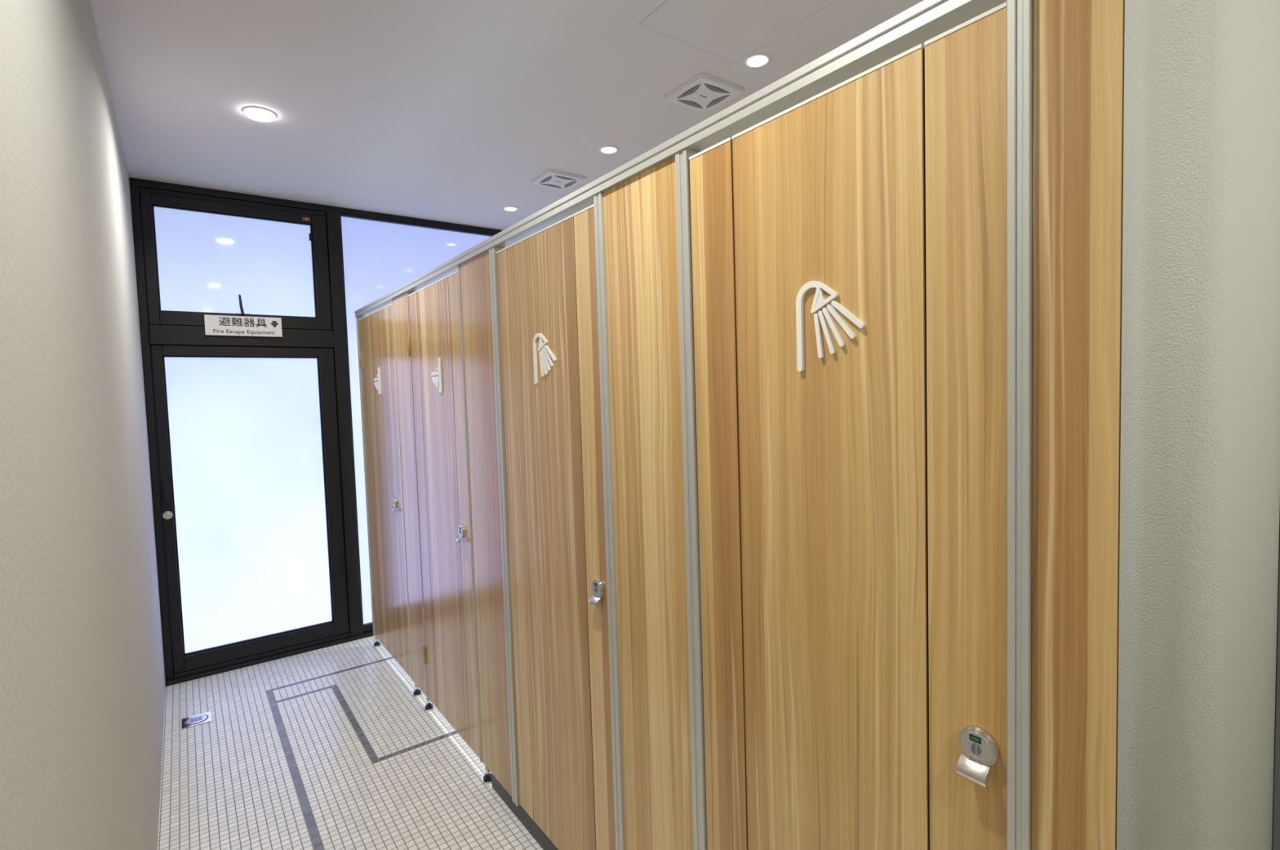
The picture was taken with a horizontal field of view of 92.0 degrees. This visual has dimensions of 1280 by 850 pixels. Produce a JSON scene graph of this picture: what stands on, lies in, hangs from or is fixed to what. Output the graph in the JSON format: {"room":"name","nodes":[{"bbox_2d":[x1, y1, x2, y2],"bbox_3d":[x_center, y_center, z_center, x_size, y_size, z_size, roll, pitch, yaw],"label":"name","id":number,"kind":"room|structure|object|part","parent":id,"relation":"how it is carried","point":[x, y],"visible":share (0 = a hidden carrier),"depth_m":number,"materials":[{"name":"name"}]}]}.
{"room":"shower room","nodes":[
{"label":"shower room","id":0,"kind":"room"},
{"bbox_2d":[0,0,165,849],"bbox_3d":[-0.735,0.135,0.641,0.150,2.610,6.300,-4,4,-37],"label":"wall","id":1,"kind":"structure","parent":0,"point":[82,681],"depth_m":0.97,"materials":[{"name":"paint"}]},
{"bbox_2d":[139,195,173,667],"bbox_3d":[-1.612,-0.014,4.025,2.790,2.610,0.080,-4,4,-37],"label":"wall","id":2,"kind":"structure","parent":0,"point":[140,196],"depth_m":3.27,"materials":[{"name":"grey paint"}]},
{"bbox_2d":[139,191,332,330],"bbox_3d":[-2.185,-0.872,3.406,0.854,0.665,0.087,-4,4,-37],"label":"window","id":3,"kind":"structure","parent":2,"relation":"in","point":[202,257],"depth_m":3.38,"materials":[{"name":"clear glass"}]},
{"bbox_3d":[-2.210,-0.879,3.412,0.718,0.531,0.008,-4,4,-37],"label":"glass pane","id":4,"kind":"part","parent":3,"relation":"part of","materials":[{"name":"blue"}]},
{"bbox_2d":[204,314,282,337],"bbox_3d":[-2.169,-0.541,3.388,0.357,0.107,0.016,-4,4,-37],"label":"sign","id":5,"kind":"object","parent":2,"relation":"attached to","point":[215,325],"visible":1,"depth_m":3.38,"materials":[{"name":"white plastic"}]},
{"bbox_2d":[151,345,349,673],"bbox_3d":[-2.149,0.427,3.477,0.855,1.725,0.077,-4,4,-37],"label":"door","id":6,"kind":"structure","parent":2,"relation":"in","point":[248,438],"depth_m":3.46,"materials":[{"name":"white glass"}]},
{"bbox_3d":[-2.464,0.340,3.209,0.030,0.140,0.016,-4,4,-37],"label":"handle","id":7,"kind":"part","parent":6,"relation":"part of","materials":[{"name":"black metal"}]},
{"bbox_3d":[-2.458,0.470,3.214,0.042,0.042,0.022,-4,4,-37],"label":"knob","id":8,"kind":"part","parent":6,"relation":"part of","materials":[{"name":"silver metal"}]},
{"bbox_2d":[128,177,502,686],"bbox_3d":[-1.544,-0.011,3.933,2.490,2.610,0.110,-4,4,-37],"label":"trim","id":9,"kind":"structure","parent":2,"relation":"attached to","point":[150,335],"depth_m":3.50,"materials":[{"name":"black metal"}]},
{"bbox_2d":[339,213,494,627],"bbox_3d":[-1.321,-0.037,4.104,1.123,2.518,0.060,-4,4,-37],"label":"window","id":10,"kind":"structure","parent":2,"relation":"in","point":[380,256],"depth_m":3.83,"materials":[{"name":"clear glass"}]},
{"bbox_2d":[157,635,543,849],"bbox_3d":[0.364,1.424,1.498,2.790,0.120,6.600,-4,4,-37],"label":"floor","id":11,"kind":"structure","parent":0,"point":[329,748],"depth_m":2.46,"materials":[{"name":"tile"}]},
{"bbox_2d":[182,711,211,729],"bbox_3d":[-2.051,1.364,2.858,0.110,0.006,0.110,-4,4,-37],"label":"floor drain","id":12,"kind":"object","parent":11,"relation":"on","point":[203,717],"visible":1,"depth_m":2.85,"materials":[{"name":"silver metal"}]},
{"bbox_2d":[354,0,1124,849],"bbox_3d":[-0.492,0.367,2.205,0.143,1.970,3.635,-4,4,-37],"label":"stall","id":13,"kind":"object","parent":11,"relation":"on","point":[755,485],"visible":1,"depth_m":1.06,"materials":[{"name":"wood"}]},
{"bbox_3d":[-1.591,0.313,3.624,0.039,1.878,0.027,-4,4,-37],"label":"post","id":14,"kind":"part","parent":13,"relation":"part of","materials":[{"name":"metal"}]},
{"bbox_3d":[-1.370,0.327,3.321,0.024,1.852,0.717,-4,4,-37],"label":"door","id":15,"kind":"part","parent":13,"relation":"part of","materials":[{"name":"brown wood"}]},
{"bbox_3d":[-1.147,0.330,3.030,0.037,1.878,0.012,-4,4,-37],"label":"post","id":16,"kind":"part","parent":13,"relation":"part of","materials":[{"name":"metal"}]},
{"bbox_3d":[-1.079,0.332,2.930,0.022,1.876,0.227,-4,4,-37],"label":"fixed panel","id":17,"kind":"part","parent":13,"relation":"part of","materials":[{"name":"brown wood"}]},
{"bbox_3d":[-1.004,0.336,2.838,0.037,1.878,0.010,-4,4,-37],"label":"post","id":18,"kind":"part","parent":13,"relation":"part of","materials":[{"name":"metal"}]},
{"bbox_3d":[-0.818,0.348,2.580,0.024,1.852,0.620,-4,4,-37],"label":"door","id":19,"kind":"part","parent":13,"relation":"part of","materials":[{"name":"brown wood"}]},
{"bbox_3d":[-0.623,0.350,2.326,0.038,1.878,0.014,-4,4,-37],"label":"post","id":20,"kind":"part","parent":13,"relation":"part of","materials":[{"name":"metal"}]},
{"bbox_3d":[-0.539,0.353,2.204,0.022,1.876,0.281,-4,4,-37],"label":"fixed panel","id":21,"kind":"part","parent":13,"relation":"part of","materials":[{"name":"brown wood"}]},
{"bbox_3d":[-0.441,0.358,2.078,0.042,1.878,0.038,-4,4,-37],"label":"post","id":22,"kind":"part","parent":13,"relation":"part of","materials":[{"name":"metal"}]},
{"bbox_3d":[-0.252,0.370,1.819,0.024,1.852,0.598,-4,4,-37],"label":"door","id":23,"kind":"part","parent":13,"relation":"part of","materials":[{"name":"brown wood"}]},
{"bbox_3d":[-0.059,0.372,1.566,0.042,1.878,0.032,-4,4,-37],"label":"post","id":24,"kind":"part","parent":13,"relation":"part of","materials":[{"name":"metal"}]},
{"bbox_3d":[0.031,0.375,1.439,0.022,1.876,0.278,-4,4,-37],"label":"fixed panel","id":25,"kind":"part","parent":13,"relation":"part of","materials":[{"name":"brown wood"}]},
{"bbox_3d":[-0.547,-0.599,2.131,0.046,0.032,3.626,-4,4,-37],"label":"rail","id":26,"kind":"part","parent":13,"relation":"part of","materials":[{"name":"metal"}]},
{"bbox_3d":[0.127,0.380,1.315,0.042,1.878,0.034,-4,4,-37],"label":"post","id":27,"kind":"part","parent":13,"relation":"part of","materials":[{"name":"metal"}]},
{"bbox_3d":[0.314,0.392,1.059,0.024,1.852,0.595,-4,4,-37],"label":"door","id":28,"kind":"part","parent":13,"relation":"part of","materials":[{"name":"brown wood"}]},
{"bbox_3d":[0.504,0.394,0.810,0.042,1.878,0.026,-4,4,-37],"label":"post","id":29,"kind":"part","parent":13,"relation":"part of","materials":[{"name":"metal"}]},
{"bbox_3d":[0.536,0.395,0.761,0.022,1.876,0.089,-4,4,-37],"label":"fixed panel","id":30,"kind":"part","parent":13,"relation":"part of","materials":[{"name":"brown wood"}]},
{"bbox_2d":[89,0,924,230],"bbox_3d":[0.281,-1.301,1.357,2.790,0.120,6.600,-4,4,-37],"label":"ceiling","id":31,"kind":"structure","parent":0,"point":[448,111],"depth_m":2.31,"materials":[{"name":"paint"}]},
{"bbox_2d":[242,106,276,121],"bbox_3d":[-1.515,-1.236,2.462,0.116,0.014,0.116,-4,4,-37],"label":"recessed light","id":32,"kind":"object","parent":31,"relation":"in","point":[258,113],"visible":1,"depth_m":2.44,"materials":[{"name":"white plastic"}]},
{"bbox_2d":[502,205,518,211],"bbox_3d":[-0.797,-1.331,3.803,0.094,0.008,0.094,-4,4,-37],"label":"recessed light","id":33,"kind":"object","parent":31,"relation":"in","point":[511,208],"visible":1,"depth_m":3.79,"materials":[{"name":"white plastic"}]},
{"bbox_2d":[529,168,586,191],"bbox_3d":[-0.441,-1.313,3.326,0.230,0.015,0.230,-4,4,-37],"label":"exhaust fan","id":34,"kind":"object","parent":31,"relation":"attached to","point":[553,179],"visible":1,"depth_m":3.30,"materials":[{"name":"plastic"}]},
{"bbox_2d":[599,145,618,153],"bbox_3d":[-0.148,-1.306,2.933,0.094,0.008,0.094,-4,4,-37],"label":"recessed light","id":35,"kind":"object","parent":31,"relation":"in","point":[605,148],"visible":1,"depth_m":2.92,"materials":[{"name":"white plastic"}]},
{"bbox_2d":[662,72,744,113],"bbox_3d":[0.247,-1.287,2.411,0.230,0.015,0.230,-4,4,-37],"label":"exhaust fan","id":36,"kind":"object","parent":31,"relation":"attached to","point":[704,92],"visible":1,"depth_m":2.39,"materials":[{"name":"plastic"}]},
{"bbox_2d":[639,0,836,63],"bbox_3d":[0.304,-1.269,1.886,0.425,0.001,0.462,-4,4,-37],"label":"access panel","id":37,"kind":"object","parent":31,"relation":"attached to","point":[730,30],"visible":1,"depth_m":1.94,"materials":[{"name":"paint"}]},
{"bbox_2d":[743,52,770,67],"bbox_3d":[0.413,-1.284,2.179,0.094,0.008,0.094,-4,4,-37],"label":"recessed light","id":38,"kind":"object","parent":31,"relation":"in","point":[758,60],"visible":1,"depth_m":2.17,"materials":[{"name":"white plastic"}]},
{"bbox_2d":[1116,0,1279,849],"bbox_3d":[1.170,0.051,1.117,1.500,2.610,0.078,-4,4,-37],"label":"wall","id":39,"kind":"structure","parent":0,"point":[1199,540],"depth_m":0.68,"materials":[{"name":"paint"}]},
{"bbox_2d":[1272,554,1279,849],"bbox_3d":[0.936,0.071,0.876,0.065,2.610,0.029,-4,4,-37],"label":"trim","id":40,"kind":"structure","parent":39,"relation":"attached to","point":[1276,836],"depth_m":0.89,"materials":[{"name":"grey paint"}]}
]}

